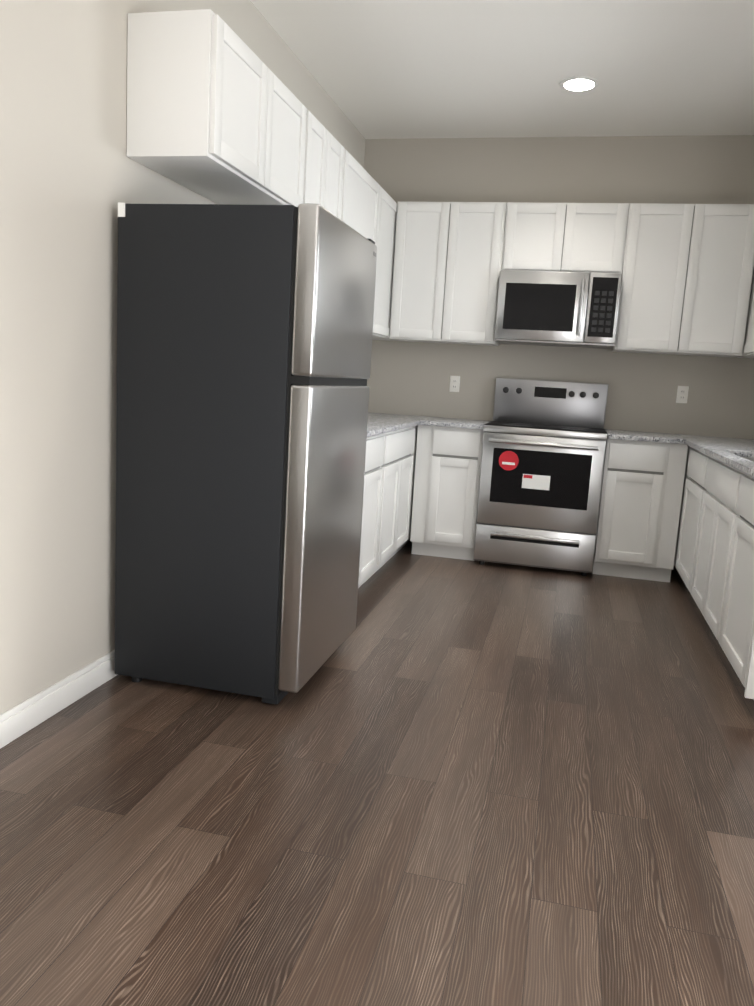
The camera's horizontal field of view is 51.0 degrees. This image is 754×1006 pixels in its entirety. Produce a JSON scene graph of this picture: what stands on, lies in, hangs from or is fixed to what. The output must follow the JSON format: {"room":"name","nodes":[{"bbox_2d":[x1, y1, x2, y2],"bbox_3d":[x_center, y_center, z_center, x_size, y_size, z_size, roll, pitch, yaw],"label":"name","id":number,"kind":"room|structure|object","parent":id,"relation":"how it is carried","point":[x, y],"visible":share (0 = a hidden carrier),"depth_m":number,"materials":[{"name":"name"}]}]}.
{"room":"kitchen","nodes":[
{"label":"kitchen","id":0,"kind":"room"},
{"bbox_2d":[0,0,365,714],"bbox_3d":[-0.665,-0.924,4.024,0.120,2.820,3.956,6,9,13],"label":"wall","id":1,"kind":"structure","parent":0,"point":[72,174],"depth_m":2.52,"materials":[{"name":"grey paint"}]},
{"bbox_2d":[0,650,117,748],"bbox_3d":[-0.993,0.596,3.020,0.044,0.100,1.474,6,9,13],"label":"baseboard","id":2,"kind":"structure","parent":1,"relation":"attached to","point":[22,718],"depth_m":2.60,"materials":[{"name":"white wood"}]},
{"bbox_2d":[126,9,306,206],"bbox_3d":[-0.589,-1.481,3.125,0.324,0.460,0.939,6,9,13],"label":"upper cabinet","id":3,"kind":"object","parent":1,"relation":"attached to","point":[216,110],"visible":0.94,"depth_m":2.73,"materials":[{"name":"white wood"}]},
{"bbox_2d":[303,111,344,219],"bbox_3d":[-0.418,-1.371,3.901,0.324,0.900,0.597,6,9,13],"label":"upper cabinet","id":4,"kind":"object","parent":1,"relation":"attached to","point":[324,166],"visible":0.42,"depth_m":3.78,"materials":[{"name":"white wood"}]},
{"bbox_2d":[341,150,384,337],"bbox_3d":[-0.246,-1.471,4.591,0.324,0.900,0.834,6,9,13],"label":"upper cabinet","id":5,"kind":"object","parent":1,"relation":"attached to","point":[369,207],"depth_m":4.57,"materials":[{"name":"white wood"}]},
{"bbox_2d":[372,191,396,340],"bbox_3d":[-0.076,-1.570,5.278,0.324,0.900,0.834,6,9,13],"label":"upper cabinet","id":6,"kind":"object","parent":1,"relation":"attached to","point":[387,239],"depth_m":5.23,"materials":[{"name":"white wood"}]},
{"bbox_2d":[0,541,753,1005],"bbox_3d":[-1.198,0.862,1.788,7.636,0.060,9.006,6,9,13],"label":"floor","id":7,"kind":"structure","parent":0,"point":[438,781],"depth_m":2.12,"materials":[{"name":"wood"}]},
{"bbox_2d":[115,202,376,703],"bbox_3d":[-0.482,-0.198,3.068,0.714,1.712,0.777,6,9,13],"label":"refrigerator","id":8,"kind":"object","parent":7,"relation":"on","point":[244,340],"visible":1,"depth_m":2.71,"materials":[{"name":"black metal"}]},
{"bbox_2d":[358,432,389,587],"bbox_3d":[-0.381,0.079,4.014,0.616,0.880,0.888,6,9,13],"label":"base cabinet","id":9,"kind":"object","parent":7,"relation":"on","point":[377,446],"depth_m":4.21,"materials":[{"name":"white wood"}]},
{"bbox_2d":[367,412,429,436],"bbox_3d":[-0.160,-0.522,4.648,0.645,0.129,2.383,6,9,13],"label":"countertop","id":10,"kind":"structure","parent":9,"relation":"on","point":[378,423],"depth_m":4.78,"materials":[{"name":"stone"}]},
{"bbox_2d":[382,425,417,565],"bbox_3d":[-0.172,-0.043,4.858,0.616,0.880,0.870,6,9,13],"label":"base cabinet","id":11,"kind":"object","parent":7,"relation":"on","point":[390,462],"depth_m":4.81,"materials":[{"name":"white wood"}]},
{"bbox_2d":[410,425,483,560],"bbox_3d":[0.518,-0.098,5.460,0.428,0.879,0.616,6,9,13],"label":"base cabinet","id":12,"kind":"object","parent":7,"relation":"on","point":[446,488],"visible":0.94,"depth_m":5.17,"materials":[{"name":"white wood"}]},
{"bbox_2d":[422,417,491,429],"bbox_3d":[0.561,-0.543,5.371,0.390,0.030,0.642,6,9,13],"label":"countertop","id":13,"kind":"structure","parent":12,"relation":"on","point":[432,421],"depth_m":5.10,"materials":[{"name":"stone"}]},
{"bbox_2d":[473,378,607,575],"bbox_3d":[1.091,-0.198,5.234,0.756,1.215,0.716,6,9,13],"label":"range","id":14,"kind":"object","parent":7,"relation":"on","point":[542,462],"visible":1,"depth_m":4.99,"materials":[{"name":"silver metal"}]},
{"bbox_2d":[593,438,687,581],"bbox_3d":[1.698,0.017,5.184,0.473,0.879,0.616,6,9,13],"label":"base cabinet","id":15,"kind":"object","parent":7,"relation":"on","point":[640,506],"visible":0.98,"depth_m":4.89,"materials":[{"name":"white wood"}]},
{"bbox_2d":[604,429,684,443],"bbox_3d":[1.701,-0.431,5.096,0.434,0.030,0.658,6,9,13],"label":"countertop","id":16,"kind":"structure","parent":15,"relation":"on","point":[611,434],"depth_m":4.84,"materials":[{"name":"stone"}]},
{"bbox_2d":[674,446,736,584],"bbox_3d":[2.076,0.158,4.439,0.616,0.880,0.660,6,9,13],"label":"base cabinet","id":17,"kind":"object","parent":7,"relation":"on","point":[706,476],"depth_m":4.45,"materials":[{"name":"white wood"}]},
{"bbox_2d":[686,498,729,633],"bbox_3d":[1.900,0.375,3.774,0.616,0.640,0.917,6,9,13],"label":"base cabinet","id":18,"kind":"object","parent":7,"relation":"on","point":[714,559],"depth_m":3.83,"materials":[{"name":"white wood"}]},
{"bbox_2d":[714,470,753,699],"bbox_3d":[1.727,0.362,3.031,0.616,0.880,0.590,6,9,13],"label":"base cabinet","id":19,"kind":"object","parent":7,"relation":"on","point":[734,628],"depth_m":3.17,"materials":[{"name":"white wood"}]},
{"bbox_2d":[677,434,753,477],"bbox_3d":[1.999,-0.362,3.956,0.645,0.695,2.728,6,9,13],"label":"countertop","id":20,"kind":"structure","parent":19,"relation":"on","point":[737,453],"depth_m":4.11,"materials":[{"name":"stone"}]},
{"bbox_2d":[250,0,753,138],"bbox_3d":[-1.028,-1.978,1.335,7.636,0.060,9.006,6,9,13],"label":"ceiling","id":21,"kind":"structure","parent":0,"point":[399,69],"depth_m":4.10,"materials":[{"name":"white paint"}]},
{"bbox_2d":[560,76,598,91],"bbox_3d":[1.106,-2.291,4.326,0.210,0.012,0.210,6,9,13],"label":"recessed light","id":22,"kind":"object","parent":21,"relation":"in","point":[579,83],"visible":0.94,"depth_m":4.30,"materials":[{"name":"white plastic"}]},
{"bbox_2d":[364,135,753,565],"bbox_3d":[1.322,-1.042,5.510,3.036,2.820,0.120,6,9,13],"label":"wall","id":23,"kind":"structure","parent":0,"point":[409,378],"depth_m":5.37,"materials":[{"name":"grey paint"}]},
{"bbox_2d":[389,201,506,345],"bbox_3d":[0.495,-1.557,5.406,0.723,0.900,0.324,6,9,13],"label":"upper cabinet","id":24,"kind":"object","parent":23,"relation":"attached to","point":[448,256],"visible":1,"depth_m":5.25,"materials":[{"name":"white wood"}]},
{"bbox_2d":[449,376,459,391],"bbox_3d":[0.557,-0.853,5.660,0.070,0.114,0.008,6,9,13],"label":"electrical outlet","id":25,"kind":"object","parent":23,"relation":"attached to","point":[454,383],"visible":1,"depth_m":5.66,"materials":[{"name":"white plastic"}]},
{"bbox_2d":[502,202,628,273],"bbox_3d":[1.231,-1.718,5.200,0.760,0.430,0.324,6,9,13],"label":"upper cabinet","id":26,"kind":"object","parent":23,"relation":"attached to","point":[571,237],"visible":0.96,"depth_m":5.05,"materials":[{"name":"white wood"}]},
{"bbox_2d":[495,270,621,348],"bbox_3d":[1.189,-1.271,5.207,0.754,0.446,0.457,6,9,13],"label":"microwave","id":27,"kind":"object","parent":26,"relation":"attached to","point":[564,309],"visible":1,"depth_m":5.03,"materials":[{"name":"silver metal"}]},
{"bbox_2d":[676,386,688,402],"bbox_3d":[2.051,-0.728,5.308,0.070,0.114,0.008,6,9,13],"label":"electrical outlet","id":28,"kind":"object","parent":23,"relation":"attached to","point":[682,394],"visible":1,"depth_m":5.30,"materials":[{"name":"white plastic"}]},
{"bbox_2d":[612,203,753,356],"bbox_3d":[1.959,-1.415,5.064,0.765,0.900,0.324,6,9,13],"label":"upper cabinet","id":29,"kind":"object","parent":23,"relation":"attached to","point":[687,275],"visible":1,"depth_m":4.92,"materials":[{"name":"white wood"}]},
{"bbox_3d":[1.647,0.205,0.987,0.120,3.820,8.766,6,9,13],"label":"wall","id":30,"kind":"structure","parent":0,"visible":0},
{"bbox_2d":[737,269,753,357],"bbox_3d":[2.383,-1.300,4.501,0.324,0.900,1.230,6,9,13],"label":"upper cabinet","id":31,"kind":"object","parent":30,"relation":"attached to","point":[748,349],"visible":0.29,"depth_m":4.85,"materials":[{"name":"white wood"}]}
]}

